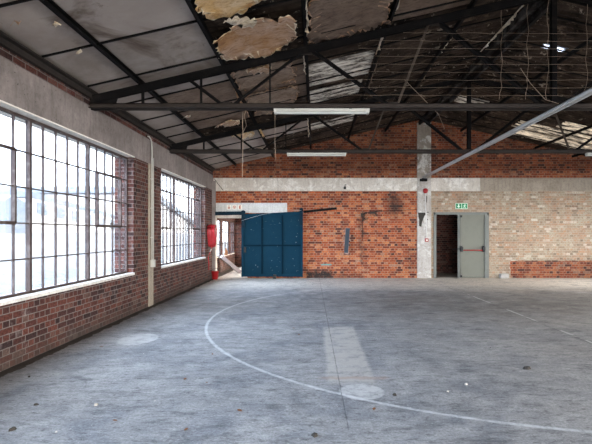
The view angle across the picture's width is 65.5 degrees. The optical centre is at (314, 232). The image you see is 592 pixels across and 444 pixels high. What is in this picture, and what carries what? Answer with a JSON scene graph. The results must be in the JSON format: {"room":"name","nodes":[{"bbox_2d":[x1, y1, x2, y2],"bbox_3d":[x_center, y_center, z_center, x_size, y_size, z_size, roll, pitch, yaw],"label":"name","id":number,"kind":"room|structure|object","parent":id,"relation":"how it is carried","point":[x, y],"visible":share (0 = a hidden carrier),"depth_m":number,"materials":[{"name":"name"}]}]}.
{"room":"empty warehouse","nodes":[
{"label":"empty warehouse","id":0,"kind":"room"},
{"bbox_2d":[0,46,212,371],"bbox_3d":[-3.580,-0.295,4.165,0.360,3.590,22.330,0,0,0],"label":"wall","id":1,"kind":"structure","parent":0,"point":[30,328],"depth_m":8.04,"materials":[{"name":"brick"}]},
{"bbox_2d":[0,100,134,305],"bbox_3d":[-3.570,-0.324,6.425,0.380,2.217,4.410,0,0,0],"label":"window","id":2,"kind":"structure","parent":1,"relation":"in","point":[29,119],"depth_m":6.27,"materials":[{"name":"metal"}]},
{"bbox_2d":[0,143,16,224],"bbox_3d":[-3.518,-0.549,4.955,0.085,0.901,0.914,0,0,0],"label":"window","id":3,"kind":"structure","parent":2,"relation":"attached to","point":[13,185],"depth_m":5.38,"materials":[{"name":"glass"}]},
{"bbox_2d":[95,171,121,227],"bbox_3d":[-3.518,-0.549,7.895,0.085,0.901,0.914,0,0,0],"label":"window pane","id":4,"kind":"object","parent":2,"relation":"attached to","point":[97,173],"depth_m":7.74,"materials":[{"name":"glass"}]},
{"bbox_2d":[0,56,212,189],"bbox_3d":[-3.564,-1.665,4.165,0.352,0.490,22.330,0,0,0],"label":"concrete beam","id":5,"kind":"structure","parent":1,"relation":"attached to","point":[19,87],"depth_m":6.65,"materials":[{"name":"concrete"}]},
{"bbox_2d":[0,30,215,171],"bbox_3d":[-3.333,-2.065,4.080,0.125,0.090,22.160,0,0,0],"label":"beam","id":6,"kind":"structure","parent":1,"relation":"attached to","point":[7,42],"depth_m":6.16,"materials":[{"name":"metal"}]},
{"bbox_2d":[88,0,591,110],"bbox_3d":[3.600,-2.763,6.950,13.982,1.806,0.190,0,0,0],"label":"roof truss","id":7,"kind":"object","parent":6,"relation":"attached to","point":[105,101],"visible":0.9,"depth_m":6.92,"materials":[{"name":"metal"}]},
{"bbox_2d":[39,0,236,165],"bbox_3d":[-2.620,-2.263,4.160,0.056,0.068,22.320,0,0,0],"label":"purlin","id":8,"kind":"object","parent":7,"relation":"on","point":[50,4],"visible":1,"depth_m":5.77,"materials":[{"name":"metal"}]},
{"bbox_2d":[53,0,194,41],"bbox_3d":[-2.000,-2.452,5.000,1.224,0.292,1.104,0,0,0],"label":"board","id":9,"kind":"object","parent":8,"relation":"on","point":[104,20],"visible":0.97,"depth_m":5.14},
{"bbox_2d":[101,20,214,73],"bbox_3d":[-2.000,-2.452,6.120,1.224,0.292,1.104,0,0,0],"label":"board","id":10,"kind":"object","parent":8,"relation":"on","point":[186,43],"visible":0.95,"depth_m":6.08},
{"bbox_2d":[137,55,227,94],"bbox_3d":[-2.000,-2.452,7.190,1.224,0.292,1.004,0,0,0],"label":"board","id":11,"kind":"object","parent":8,"relation":"on","point":[214,62],"visible":0.63,"depth_m":6.98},
{"bbox_2d":[162,79,236,102],"bbox_3d":[-2.000,-2.452,8.225,1.224,0.292,1.034,0,0,0],"label":"board","id":12,"kind":"object","parent":8,"relation":"on","point":[224,91],"visible":0.68,"depth_m":8.12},
{"bbox_2d":[178,98,239,121],"bbox_3d":[-2.000,-2.452,9.150,1.224,0.292,0.784,0,0,0],"label":"board","id":13,"kind":"object","parent":8,"relation":"on","point":[195,115],"visible":0.49,"depth_m":9.28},
{"bbox_2d":[191,111,249,128],"bbox_3d":[-2.000,-2.452,9.900,1.224,0.292,0.684,0,0,0],"label":"board","id":14,"kind":"object","parent":8,"relation":"on","point":[215,121],"visible":0.8,"depth_m":9.90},
{"bbox_2d":[215,119,239,127],"bbox_3d":[-1.903,-2.364,10.064,0.524,0.201,0.449,0,0,0],"label":"scrap","id":15,"kind":"object","parent":14,"relation":"attached to","point":[231,122],"visible":1,"depth_m":10.10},
{"bbox_2d":[211,130,260,146],"bbox_3d":[-2.000,-2.452,11.775,1.224,0.292,1.034,0,0,0],"label":"board","id":16,"kind":"object","parent":8,"relation":"on","point":[226,140],"visible":0.47,"depth_m":11.94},
{"bbox_2d":[232,131,254,138],"bbox_3d":[-1.756,-2.404,11.266,0.579,0.159,0.500,0,0,0],"label":"scrap","id":17,"kind":"object","parent":16,"relation":"hanging from","point":[251,133],"visible":0.6,"depth_m":11.40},
{"bbox_2d":[218,138,264,148],"bbox_3d":[-2.000,-2.452,12.825,1.224,0.292,1.034,0,0,0],"label":"board","id":18,"kind":"object","parent":8,"relation":"on","point":[256,142],"visible":0.65,"depth_m":12.77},
{"bbox_2d":[185,0,273,156],"bbox_3d":[-1.380,-2.549,4.160,0.056,0.068,22.320,0,0,0],"label":"purlin","id":19,"kind":"object","parent":7,"relation":"on","point":[190,3],"visible":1,"depth_m":6.24,"materials":[{"name":"metal"}]},
{"bbox_2d":[213,15,297,60],"bbox_3d":[-0.808,-2.634,6.301,1.164,0.300,1.144,0,0,0],"label":"sheet","id":20,"kind":"object","parent":19,"relation":"on","point":[268,36],"visible":0.96,"depth_m":6.35,"materials":[{"name":"beige"}]},
{"bbox_2d":[224,16,256,27],"bbox_3d":[-0.919,-2.605,5.684,0.421,0.102,0.201,0,0,-30],"label":"sheet","id":21,"kind":"object","parent":20,"relation":"attached to","point":[244,22],"visible":1,"depth_m":5.71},
{"bbox_2d":[228,60,296,91],"bbox_3d":[-0.856,-2.658,7.862,1.110,0.299,1.252,0,0,0],"label":"sheet","id":22,"kind":"object","parent":19,"relation":"hanging from","point":[286,75],"visible":0.77,"depth_m":7.96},
{"bbox_2d":[246,65,271,74],"bbox_3d":[-0.902,-2.603,7.319,0.430,0.140,0.376,0,0,0],"label":"scrap","id":23,"kind":"object","parent":22,"relation":"attached to","point":[263,68],"visible":0.84,"depth_m":7.38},
{"bbox_2d":[244,86,299,115],"bbox_3d":[-0.837,-2.659,9.319,1.085,0.299,1.542,0,0,0],"label":"sheet","id":24,"kind":"object","parent":19,"relation":"on","point":[287,93],"visible":0.64,"depth_m":9.11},
{"bbox_2d":[242,79,306,102],"bbox_3d":[-0.760,-2.737,9.110,1.224,0.292,1.024,0,0,0],"label":"board","id":25,"kind":"object","parent":19,"relation":"on","point":[302,88],"visible":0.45,"depth_m":8.73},
{"bbox_2d":[301,0,311,148],"bbox_3d":[-0.122,-2.811,4.160,0.093,0.119,22.320,0,0,0],"label":"purlin","id":26,"kind":"object","parent":7,"relation":"on","point":[303,2],"depth_m":6.69,"materials":[{"name":"metal"}]},
{"bbox_2d":[87,0,465,86],"bbox_3d":[0.050,-2.901,6.680,6.704,1.560,0.024,0,0,0],"label":"batten","id":27,"kind":"object","parent":26,"relation":"attached to","point":[456,1],"visible":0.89,"depth_m":6.67,"materials":[{"name":"metal"}]},
{"bbox_2d":[274,108,369,114],"bbox_3d":[0.100,-1.838,6.950,1.440,0.076,0.110,0,0,0],"label":"fluorescent light","id":28,"kind":"object","parent":7,"relation":"attached to","point":[366,111],"visible":1,"depth_m":6.91,"materials":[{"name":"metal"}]},
{"bbox_2d":[347,0,399,138],"bbox_3d":[1.100,-3.119,4.160,0.056,0.068,22.320,0,0,0],"label":"purlin","id":29,"kind":"object","parent":7,"relation":"on","point":[395,3],"visible":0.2,"depth_m":8.16,"materials":[{"name":"metal"}]},
{"bbox_2d":[306,0,392,42],"bbox_3d":[0.499,-2.946,6.232,1.242,0.323,1.493,0,0,0],"label":"sheet","id":30,"kind":"object","parent":29,"relation":"hanging from","point":[327,15],"visible":1,"depth_m":6.36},
{"bbox_2d":[392,0,470,20],"bbox_3d":[1.720,-3.308,6.100,1.224,0.292,1.584,0,0,0],"label":"board","id":31,"kind":"object","parent":29,"relation":"on","point":[405,5],"visible":0.82,"depth_m":6.65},
{"bbox_2d":[384,0,477,131],"bbox_3d":[2.340,-3.404,4.160,0.056,0.068,22.320,0,0,0],"label":"purlin","id":32,"kind":"object","parent":7,"relation":"on","point":[472,3],"visible":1,"depth_m":8.88,"materials":[{"name":"metal"}]},
{"bbox_2d":[349,0,591,98],"bbox_3d":[3.600,-2.735,6.860,6.500,1.491,0.024,0,0,0],"label":"netting","id":33,"kind":"object","parent":7,"relation":"attached to","point":[548,33],"visible":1,"depth_m":6.86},
{"bbox_2d":[418,0,558,124],"bbox_3d":[3.600,-3.670,4.160,0.320,0.160,22.320,0,0,0],"label":"ridge beam","id":34,"kind":"structure","parent":7,"relation":"on","point":[493,51],"depth_m":8.96,"materials":[{"name":"metal"}]},
{"bbox_2d":[480,5,523,51],"bbox_3d":[3.332,-3.623,7.805,0.065,0.082,3.211,0,0,0],"label":"strip","id":35,"kind":"object","parent":7,"relation":"hanging from","point":[514,16],"visible":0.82,"depth_m":8.01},
{"bbox_2d":[422,87,591,177],"bbox_3d":[3.600,-1.845,4.190,0.090,0.055,22.180,0,0,0],"label":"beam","id":36,"kind":"structure","parent":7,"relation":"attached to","point":[587,93],"depth_m":7.82,"materials":[{"name":"metal"}]},
{"bbox_2d":[460,36,591,131],"bbox_3d":[4.860,-3.404,4.160,0.056,0.068,22.320,0,0,0],"label":"purlin","id":37,"kind":"object","parent":7,"relation":"on","point":[589,40],"visible":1,"depth_m":9.78,"materials":[{"name":"metal"}]},
{"bbox_2d":[535,125,591,148],"bbox_3d":[7.340,-2.834,4.160,0.056,0.068,22.320,0,0,0],"label":"purlin","id":38,"kind":"object","parent":7,"relation":"on","point":[589,126],"visible":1,"depth_m":13.37,"materials":[{"name":"metal"}]},
{"bbox_2d":[170,75,591,153],"bbox_3d":[3.600,-2.763,10.760,13.982,1.806,0.190,0,0,0],"label":"roof truss","id":39,"kind":"object","parent":6,"relation":"attached to","point":[181,147],"visible":0.89,"depth_m":10.72,"materials":[{"name":"metal"}]},
{"bbox_2d":[287,153,345,155],"bbox_3d":[0.035,-1.838,10.760,1.380,0.076,0.110,0,0,0],"label":"fluorescent light","id":40,"kind":"object","parent":39,"relation":"attached to","point":[288,154],"visible":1,"depth_m":10.72,"materials":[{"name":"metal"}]},
{"bbox_2d":[148,163,152,306],"bbox_3d":[-3.385,0.040,9.480,0.030,2.921,0.240,0,0,0],"label":"trim","id":41,"kind":"structure","parent":1,"relation":"attached to","point":[150,269],"depth_m":9.37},
{"bbox_2d":[147,136,154,266],"bbox_3d":[-3.340,-0.626,9.374,0.060,2.652,0.352,0,0,0],"label":"conduit","id":42,"kind":"object","parent":1,"relation":"attached to","point":[152,158],"visible":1,"depth_m":9.44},
{"bbox_2d":[161,168,205,268],"bbox_3d":[-3.570,-0.324,12.210,0.380,2.217,4.080,0,0,0],"label":"window","id":43,"kind":"structure","parent":1,"relation":"in","point":[189,202],"depth_m":12.07,"materials":[{"name":"metal"}]},
{"bbox_2d":[161,189,171,228],"bbox_3d":[-3.518,-0.549,10.850,0.085,0.901,0.848,0,0,0],"label":"window pane","id":44,"kind":"object","parent":43,"relation":"attached to","point":[170,193],"depth_m":10.98,"materials":[{"name":"glass"}]},
{"bbox_2d":[190,198,199,229],"bbox_3d":[-3.518,-0.549,13.570,0.085,0.901,0.848,0,0,0],"label":"window pane","id":45,"kind":"object","parent":43,"relation":"attached to","point":[192,214],"depth_m":13.43,"materials":[{"name":"glass"}]},
{"bbox_2d":[207,224,216,269],"bbox_3d":[-3.259,0.434,14.491,0.283,1.434,0.465,0,0,0],"label":"fire hose","id":46,"kind":"object","parent":1,"relation":"attached to","point":[211,230],"visible":1,"depth_m":14.42,"materials":[{"name":"metal"}]},
{"bbox_2d":[212,181,215,270],"bbox_3d":[-3.350,-0.110,15.250,0.100,3.220,0.160,0,0,0],"label":"trim","id":47,"kind":"structure","parent":1,"relation":"attached to","point":[213,182],"depth_m":15.17,"materials":[{"name":"concrete"}]},
{"bbox_2d":[0,233,226,294],"bbox_3d":[-9.000,2.240,23.958,9.000,4.520,43.917,0,0,0],"label":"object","id":48,"kind":"structure","parent":0,"point":[5,238],"depth_m":16.44,"materials":[{"name":"glass"}]},
{"bbox_2d":[217,218,234,273],"bbox_3d":[-3.600,0.000,18.015,0.080,3.000,4.770,0,0,0],"label":"wall","id":49,"kind":"structure","parent":0,"point":[222,266],"depth_m":18.50,"materials":[{"name":"brick"}]},
{"bbox_2d":[217,220,220,257],"bbox_3d":[-3.590,0.215,16.825,0.100,1.390,1.250,0,0,0],"label":"window","id":50,"kind":"structure","parent":49,"relation":"in","point":[219,232],"depth_m":17.42,"materials":[{"name":"metal"}]},
{"bbox_2d":[223,221,229,255],"bbox_3d":[-3.590,0.215,18.425,0.100,1.390,1.350,0,0,0],"label":"window","id":51,"kind":"structure","parent":49,"relation":"in","point":[225,232],"depth_m":18.61,"materials":[{"name":"metal"}]},
{"bbox_2d":[230,222,234,254],"bbox_3d":[-3.590,0.215,19.800,0.100,1.390,1.000,0,0,0],"label":"window","id":52,"kind":"structure","parent":49,"relation":"in","point":[231,232],"depth_m":19.96,"materials":[{"name":"metal"}]},
{"bbox_2d":[230,218,240,266],"bbox_3d":[-1.780,0.000,20.550,4.160,3.000,0.300,0,0,0],"label":"wall","id":53,"kind":"structure","parent":0,"point":[237,220],"depth_m":20.40,"materials":[{"name":"brick"}]},
{"bbox_2d":[0,267,591,443],"bbox_3d":[3.550,1.600,6.650,14.900,0.200,28.100,0,0,0],"label":"floor","id":54,"kind":"structure","parent":0,"point":[361,342],"depth_m":4.95,"materials":[{"name":"concrete"}]},
{"bbox_2d":[211,268,218,279],"bbox_3d":[-3.240,1.323,14.900,0.252,0.354,0.252,0,0,0],"label":"bucket","id":55,"kind":"object","parent":54,"relation":"on","point":[214,273],"visible":1,"depth_m":14.81,"materials":[{"name":"red paint"}]},
{"bbox_2d":[220,255,240,272],"bbox_3d":[-3.150,1.170,17.150,0.788,0.697,0.300,0,0,-25],"label":"leaning board","id":56,"kind":"object","parent":54,"relation":"on","point":[223,258],"visible":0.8,"depth_m":17.03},
{"bbox_2d":[2,0,591,156],"bbox_3d":[3.600,-2.929,4.088,15.320,1.798,23.175,0,0,0],"label":"ceiling","id":57,"kind":"structure","parent":0,"point":[573,35],"depth_m":9.64,"materials":[{"name":"metal"}]},
{"bbox_2d":[0,0,89,54],"bbox_3d":[-3.000,-2.222,5.000,0.744,0.181,1.104,0,0,0],"label":"board","id":58,"kind":"object","parent":57,"relation":"attached to","point":[36,31],"visible":0.77,"depth_m":4.98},
{"bbox_2d":[0,0,32,7],"bbox_3d":[0.050,-2.901,4.440,6.704,1.560,0.024,0,0,0],"label":"batten","id":59,"kind":"object","parent":58,"relation":"attached to","point":[16,1],"visible":1,"depth_m":4.43,"materials":[{"name":"metal"}]},
{"bbox_2d":[40,47,127,84],"bbox_3d":[-3.000,-2.222,6.120,0.744,0.181,1.104,0,0,0],"label":"board","id":60,"kind":"object","parent":57,"relation":"attached to","point":[90,66],"visible":0.78,"depth_m":6.08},
{"bbox_2d":[41,0,292,57],"bbox_3d":[0.050,-2.901,5.560,6.704,1.560,0.024,0,0,0],"label":"batten","id":61,"kind":"object","parent":60,"relation":"attached to","point":[281,1],"visible":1,"depth_m":5.55,"materials":[{"name":"metal"}]},
{"bbox_2d":[86,76,152,102],"bbox_3d":[-3.000,-2.222,7.190,0.744,0.181,1.004,0,0,0],"label":"board","id":62,"kind":"object","parent":57,"relation":"attached to","point":[127,82],"visible":0.44,"depth_m":6.97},
{"bbox_2d":[127,97,171,119],"bbox_3d":[-3.000,-2.222,8.225,0.744,0.181,1.034,0,0,0],"label":"board","id":63,"kind":"object","parent":57,"relation":"attached to","point":[141,115],"visible":0.43,"depth_m":8.46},
{"bbox_2d":[128,13,517,102],"bbox_3d":[0.050,-2.901,7.700,6.704,1.560,0.024,0,0,0],"label":"batten","id":64,"kind":"object","parent":63,"relation":"attached to","point":[517,13],"visible":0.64,"depth_m":7.69,"materials":[{"name":"metal"}]},
{"bbox_2d":[143,113,183,129],"bbox_3d":[-3.000,-2.222,9.150,0.744,0.181,0.784,0,0,0],"label":"board","id":65,"kind":"object","parent":57,"relation":"attached to","point":[171,120],"visible":0.69,"depth_m":9.16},
{"bbox_2d":[141,40,493,121],"bbox_3d":[0.050,-2.901,8.750,6.704,1.560,0.024,0,0,0],"label":"batten","id":66,"kind":"object","parent":65,"relation":"attached to","point":[488,40],"visible":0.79,"depth_m":8.74,"materials":[{"name":"metal"}]},
{"bbox_2d":[156,124,192,136],"bbox_3d":[-3.000,-2.222,9.900,0.744,0.181,0.684,0,0,0],"label":"board","id":67,"kind":"object","parent":57,"relation":"attached to","point":[180,129],"visible":0.76,"depth_m":9.93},
{"bbox_2d":[156,56,476,130],"bbox_3d":[0.050,-2.901,9.550,6.704,1.560,0.024,0,0,0],"label":"batten","id":68,"kind":"object","parent":67,"relation":"attached to","point":[474,56],"visible":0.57,"depth_m":9.54,"materials":[{"name":"metal"}]},
{"bbox_2d":[167,131,199,142],"bbox_3d":[-3.000,-2.222,10.750,0.744,0.181,0.984,0,0,0],"label":"board","id":69,"kind":"object","parent":57,"relation":"attached to","point":[193,135],"visible":0.49,"depth_m":10.63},
{"bbox_2d":[167,68,467,137],"bbox_3d":[0.050,-2.901,10.250,6.704,1.560,0.024,0,0,0],"label":"batten","id":70,"kind":"object","parent":69,"relation":"attached to","point":[464,68],"visible":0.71,"depth_m":10.24,"materials":[{"name":"metal"}]},
{"bbox_2d":[187,142,212,148],"bbox_3d":[-3.000,-2.222,11.775,0.744,0.181,1.034,0,0,0],"label":"board","id":71,"kind":"object","parent":57,"relation":"attached to","point":[199,145],"visible":0.31,"depth_m":11.77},
{"bbox_2d":[193,148,220,158],"bbox_3d":[-3.000,-2.222,12.825,0.744,0.181,1.034,0,0,0],"label":"board","id":72,"kind":"object","parent":57,"relation":"attached to","point":[201,156],"visible":0.34,"depth_m":13.07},
{"bbox_2d":[211,95,441,148],"bbox_3d":[0.050,-2.901,12.300,6.704,1.560,0.024,0,0,0],"label":"batten","id":73,"kind":"object","parent":72,"relation":"attached to","point":[441,95],"visible":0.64,"depth_m":12.29,"materials":[{"name":"metal"}]},
{"bbox_2d":[203,154,227,163],"bbox_3d":[-3.000,-2.222,13.875,0.744,0.181,1.034,0,0,0],"label":"board","id":74,"kind":"object","parent":57,"relation":"attached to","point":[221,158],"visible":0.77,"depth_m":13.89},
{"bbox_2d":[201,111,409,159],"bbox_3d":[0.050,-2.901,13.350,6.704,1.560,0.024,0,0,0],"label":"batten","id":75,"kind":"object","parent":74,"relation":"attached to","point":[409,111],"visible":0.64,"depth_m":13.34,"materials":[{"name":"metal"}]},
{"bbox_2d":[209,161,233,168],"bbox_3d":[-3.000,-2.222,14.865,0.744,0.181,0.914,0,0,0],"label":"board","id":76,"kind":"object","parent":57,"relation":"attached to","point":[227,163],"visible":0.8,"depth_m":14.89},
{"bbox_2d":[210,115,423,164],"bbox_3d":[0.050,-2.901,14.400,6.704,1.560,0.024,0,0,0],"label":"batten","id":77,"kind":"object","parent":76,"relation":"attached to","point":[423,115],"visible":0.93,"depth_m":14.39,"materials":[{"name":"metal"}]},
{"bbox_2d":[194,0,265,19],"bbox_3d":[-0.801,-2.651,5.120,1.092,0.293,0.855,0,0,0],"label":"sheet","id":78,"kind":"object","parent":57,"relation":"hanging from","point":[212,9],"visible":1,"depth_m":5.36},
{"bbox_2d":[226,144,267,158],"bbox_3d":[-2.000,-2.452,13.875,1.224,0.292,1.034,0,0,0],"label":"board","id":79,"kind":"object","parent":57,"relation":"attached to","point":[232,156],"visible":0.36,"depth_m":14.01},
{"bbox_2d":[233,154,271,163],"bbox_3d":[-2.000,-2.452,14.865,1.224,0.292,0.914,0,0,0],"label":"board","id":80,"kind":"object","parent":57,"relation":"attached to","point":[258,156],"visible":0.77,"depth_m":14.94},
{"bbox_2d":[235,58,305,93],"bbox_3d":[-0.760,-2.737,8.070,1.224,0.292,1.024,0,0,0],"label":"board","id":81,"kind":"object","parent":57,"relation":"attached to","point":[300,73],"visible":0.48,"depth_m":8.19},
{"bbox_2d":[262,120,307,138],"bbox_3d":[-0.760,-2.737,12.200,1.224,0.292,0.984,0,0,0],"label":"board","id":82,"kind":"object","parent":57,"relation":"attached to","point":[303,123],"visible":0.65,"depth_m":12.10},
{"bbox_2d":[311,114,353,129],"bbox_3d":[0.470,-3.084,12.775,1.200,0.312,0.750,0,0,0],"label":"sheet","id":83,"kind":"object","parent":57,"relation":"attached to","point":[350,118],"visible":0.69,"depth_m":12.81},
{"bbox_2d":[309,80,361,102],"bbox_3d":[0.430,-3.075,10.050,1.120,0.294,1.000,0,0,0],"label":"sheet","id":84,"kind":"object","parent":57,"relation":"attached to","point":[354,89],"visible":0.77,"depth_m":10.08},
{"bbox_2d":[308,49,375,86],"bbox_3d":[0.470,-3.084,8.650,1.200,0.312,1.200,0,0,0],"label":"sheet","id":85,"kind":"object","parent":57,"relation":"attached to","point":[359,61],"visible":0.72,"depth_m":8.58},
{"bbox_2d":[454,95,489,102],"bbox_3d":[4.325,-3.637,12.750,0.810,0.222,0.600,0,0,0],"label":"sheet","id":86,"kind":"object","parent":57,"relation":"attached to","point":[459,99],"visible":0.47,"depth_m":12.65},
{"bbox_2d":[438,116,580,148],"bbox_3d":[7.150,-2.901,14.400,6.704,1.560,0.024,0,0,0],"label":"batten","id":87,"kind":"object","parent":57,"relation":"attached to","point":[438,116],"visible":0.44,"depth_m":14.39,"materials":[{"name":"metal"}]},
{"bbox_2d":[472,83,557,102],"bbox_3d":[7.150,-2.901,11.250,6.704,1.560,0.024,0,0,0],"label":"batten","id":88,"kind":"object","parent":57,"relation":"attached to","point":[472,83],"visible":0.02,"depth_m":11.24,"materials":[{"name":"metal"}]},
{"bbox_2d":[458,96,588,125],"bbox_3d":[7.150,-2.901,12.300,6.704,1.560,0.024,0,0,0],"label":"batten","id":89,"kind":"object","parent":57,"relation":"attached to","point":[458,96],"visible":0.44,"depth_m":12.29,"materials":[{"name":"metal"}]},
{"bbox_2d":[465,111,588,139],"bbox_3d":[7.150,-2.901,13.350,6.704,1.560,0.024,0,0,0],"label":"batten","id":90,"kind":"object","parent":57,"relation":"attached to","point":[465,111],"visible":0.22,"depth_m":13.34,"materials":[{"name":"metal"}]},
{"bbox_2d":[487,68,579,89],"bbox_3d":[7.150,-2.901,10.250,6.704,1.560,0.024,0,0,0],"label":"batten","id":91,"kind":"object","parent":57,"relation":"attached to","point":[487,68],"visible":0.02,"depth_m":10.24,"materials":[{"name":"metal"}]},
{"bbox_2d":[500,56,591,77],"bbox_3d":[7.150,-2.901,9.550,6.704,1.560,0.024,0,0,0],"label":"batten","id":92,"kind":"object","parent":57,"relation":"attached to","point":[500,56],"visible":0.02,"depth_m":9.54,"materials":[{"name":"wood"}]},
{"bbox_2d":[511,120,591,144],"bbox_3d":[7.500,-2.907,13.650,3.060,0.740,0.700,0,0,0],"label":"sheet","id":93,"kind":"object","parent":57,"relation":"attached to","point":[530,128],"visible":0.6,"depth_m":13.70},
{"bbox_2d":[514,129,591,148],"bbox_3d":[7.650,-2.873,14.425,2.760,0.671,0.650,0,0,0],"label":"sheet","id":94,"kind":"object","parent":57,"relation":"attached to","point":[522,132],"visible":0.75,"depth_m":14.32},
{"bbox_2d":[517,40,591,58],"bbox_3d":[7.150,-2.901,8.750,6.704,1.560,0.024,0,0,0],"label":"batten","id":95,"kind":"object","parent":57,"relation":"attached to","point":[517,40],"visible":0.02,"depth_m":8.74,"materials":[{"name":"metal"}]},
{"bbox_2d":[542,43,568,51],"bbox_3d":[4.610,-3.572,8.863,0.440,0.137,0.225,0,0,0],"label":"sheet","id":96,"kind":"object","parent":57,"relation":"attached to","point":[545,44],"visible":0.5,"depth_m":8.86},
{"bbox_2d":[544,13,591,25],"bbox_3d":[7.150,-2.901,7.700,6.704,1.560,0.024,0,0,0],"label":"batten","id":97,"kind":"object","parent":57,"relation":"attached to","point":[545,14],"visible":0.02,"depth_m":7.69,"materials":[{"name":"metal"}]},
{"bbox_2d":[555,121,591,134],"bbox_3d":[7.950,-2.804,12.850,2.160,0.533,0.700,0,0,0],"label":"sheet","id":98,"kind":"object","parent":57,"relation":"attached to","point":[567,125],"visible":0.7,"depth_m":12.92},
{"bbox_2d":[213,120,591,277],"bbox_3d":[3.600,-1.145,15.480,14.720,5.290,0.300,0,0,0],"label":"wall","id":99,"kind":"structure","parent":0,"point":[533,234],"depth_m":15.33,"materials":[{"name":"brick"}]},
{"bbox_2d":[215,211,240,214],"bbox_3d":[-2.840,-0.650,15.220,0.961,0.130,0.050,0,0,0],"label":"door track","id":100,"kind":"object","parent":99,"relation":"attached to","point":[230,212],"visible":0.96,"depth_m":15.19,"materials":[{"name":"blue metal"}]},
{"bbox_2d":[241,208,302,276],"bbox_3d":[-1.405,0.310,15.140,2.030,2.280,0.120,0,0,0],"label":"sliding door","id":101,"kind":"structure","parent":100,"relation":"hanging from","point":[271,243],"depth_m":15.17,"materials":[{"name":"blue paint"}]},
{"bbox_2d":[216,215,240,270],"bbox_3d":[-2.820,0.440,15.455,1.140,2.120,0.350,0,0,0],"label":"trim","id":102,"kind":"structure","parent":99,"relation":"attached to","point":[217,216],"depth_m":15.33,"materials":[{"name":"painted steel"}]},
{"bbox_2d":[216,203,286,212],"bbox_3d":[-2.145,-0.835,15.370,2.430,0.330,0.120,0,0,0],"label":"trim","id":103,"kind":"structure","parent":99,"relation":"attached to","point":[220,207],"depth_m":15.31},
{"bbox_2d":[303,207,336,212],"bbox_3d":[0.170,-0.757,15.270,1.108,0.190,0.120,0,0,0],"label":"track arm","id":104,"kind":"object","parent":99,"relation":"attached to","point":[334,208],"visible":1,"depth_m":15.21,"materials":[{"name":"metal"}]},
{"bbox_2d":[213,178,479,190],"bbox_3d":[1.060,-1.615,15.365,8.880,0.430,0.130,0,0,0],"label":"trim","id":105,"kind":"structure","parent":99,"relation":"attached to","point":[227,184],"depth_m":15.30,"materials":[{"name":"concrete"}]},
{"bbox_2d":[344,228,349,252],"bbox_3d":[1.062,0.250,15.275,0.196,0.830,0.110,0,0,0],"label":"channel","id":106,"kind":"object","parent":99,"relation":"attached to","point":[347,233],"visible":1,"depth_m":15.27,"materials":[{"name":"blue metal"}]},
{"bbox_2d":[362,209,416,240],"bbox_3d":[2.486,-0.269,15.310,1.828,1.038,0.016,0,0,0],"label":"wire","id":107,"kind":"object","parent":99,"relation":"attached to","point":[414,209],"visible":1,"depth_m":15.30,"materials":[{"name":"metal"}]},
{"bbox_2d":[418,213,425,226],"bbox_3d":[3.546,-0.440,15.278,0.254,0.480,0.012,0,0,0],"label":"tar patch","id":108,"kind":"object","parent":99,"relation":"attached to","point":[420,215],"visible":1,"depth_m":15.27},
{"bbox_2d":[417,178,430,277],"bbox_3d":[3.630,-0.165,15.357,0.460,3.330,0.145,0,0,0],"label":"trim","id":109,"kind":"structure","parent":99,"relation":"attached to","point":[423,248],"depth_m":15.28,"materials":[{"name":"concrete"}]},
{"bbox_2d":[417,123,430,177],"bbox_3d":[3.630,-2.747,15.360,0.460,1.834,0.140,0,0,0],"label":"column","id":110,"kind":"structure","parent":99,"relation":"attached to","point":[423,130],"depth_m":15.29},
{"bbox_2d":[425,193,426,237],"bbox_3d":[3.683,-0.580,15.273,0.063,1.520,0.016,0,0,0],"label":"cable","id":111,"kind":"object","parent":99,"relation":"attached to","point":[425,193],"visible":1,"depth_m":15.27,"materials":[{"name":"grey paint"}]},
{"bbox_2d":[434,212,488,277],"bbox_3d":[4.870,0.405,15.377,1.840,2.190,0.145,0,0,0],"label":"door frame","id":112,"kind":"structure","parent":99,"relation":"in","point":[486,214],"depth_m":15.31,"materials":[{"name":"grey paint"}]},
{"bbox_2d":[452,215,484,277],"bbox_3d":[5.115,0.436,15.312,1.090,2.103,0.165,0,0,0],"label":"door","id":113,"kind":"structure","parent":112,"relation":"attached to","point":[471,228],"depth_m":15.35,"materials":[{"name":"grey paint"}]},
{"bbox_2d":[455,203,467,208],"bbox_3d":[4.880,-0.897,15.322,0.400,0.185,0.016,0,0,0],"label":"exit sign","id":114,"kind":"object","parent":99,"relation":"attached to","point":[457,205],"visible":1,"depth_m":15.32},
{"bbox_2d":[480,178,591,190],"bbox_3d":[8.050,-1.615,15.365,5.100,0.430,0.130,0,0,0],"label":"trim","id":115,"kind":"structure","parent":99,"relation":"attached to","point":[486,184],"depth_m":15.30,"materials":[{"name":"concrete"}]},
{"bbox_2d":[436,215,457,272],"bbox_3d":[4.800,0.150,17.325,3.600,2.700,0.250,0,0,0],"label":"wall","id":116,"kind":"structure","parent":0,"point":[446,225],"depth_m":17.20,"materials":[{"name":"brick"}]},
{"label":"outside","id":117,"kind":"structure","parent":0,"visible":0},
{"bbox_3d":[0.000,4.600,20.000,120.000,0.200,120.000,0,0,0],"label":"ground","id":118,"kind":"structure","parent":117,"visible":0},
{"bbox_2d":[0,195,24,233],"bbox_3d":[-14.850,1.400,21.050,2.500,6.200,1.700,0,0,0],"label":"rooftop unit","id":119,"kind":"object","parent":118,"relation":"on","point":[5,200],"visible":0.14,"depth_m":20.55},
{"bbox_2d":[0,191,114,232],"bbox_3d":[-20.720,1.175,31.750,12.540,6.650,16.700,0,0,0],"label":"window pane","id":120,"kind":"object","parent":118,"relation":"on","point":[36,197],"visible":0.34,"depth_m":26.21,"materials":[{"name":"glass"}]},
{"bbox_2d":[0,186,192,234],"bbox_3d":[-23.000,0.050,54.000,14.600,8.900,21.000,0,0,0],"label":"building","id":121,"kind":"structure","parent":118,"relation":"on","point":[62,189],"depth_m":44.00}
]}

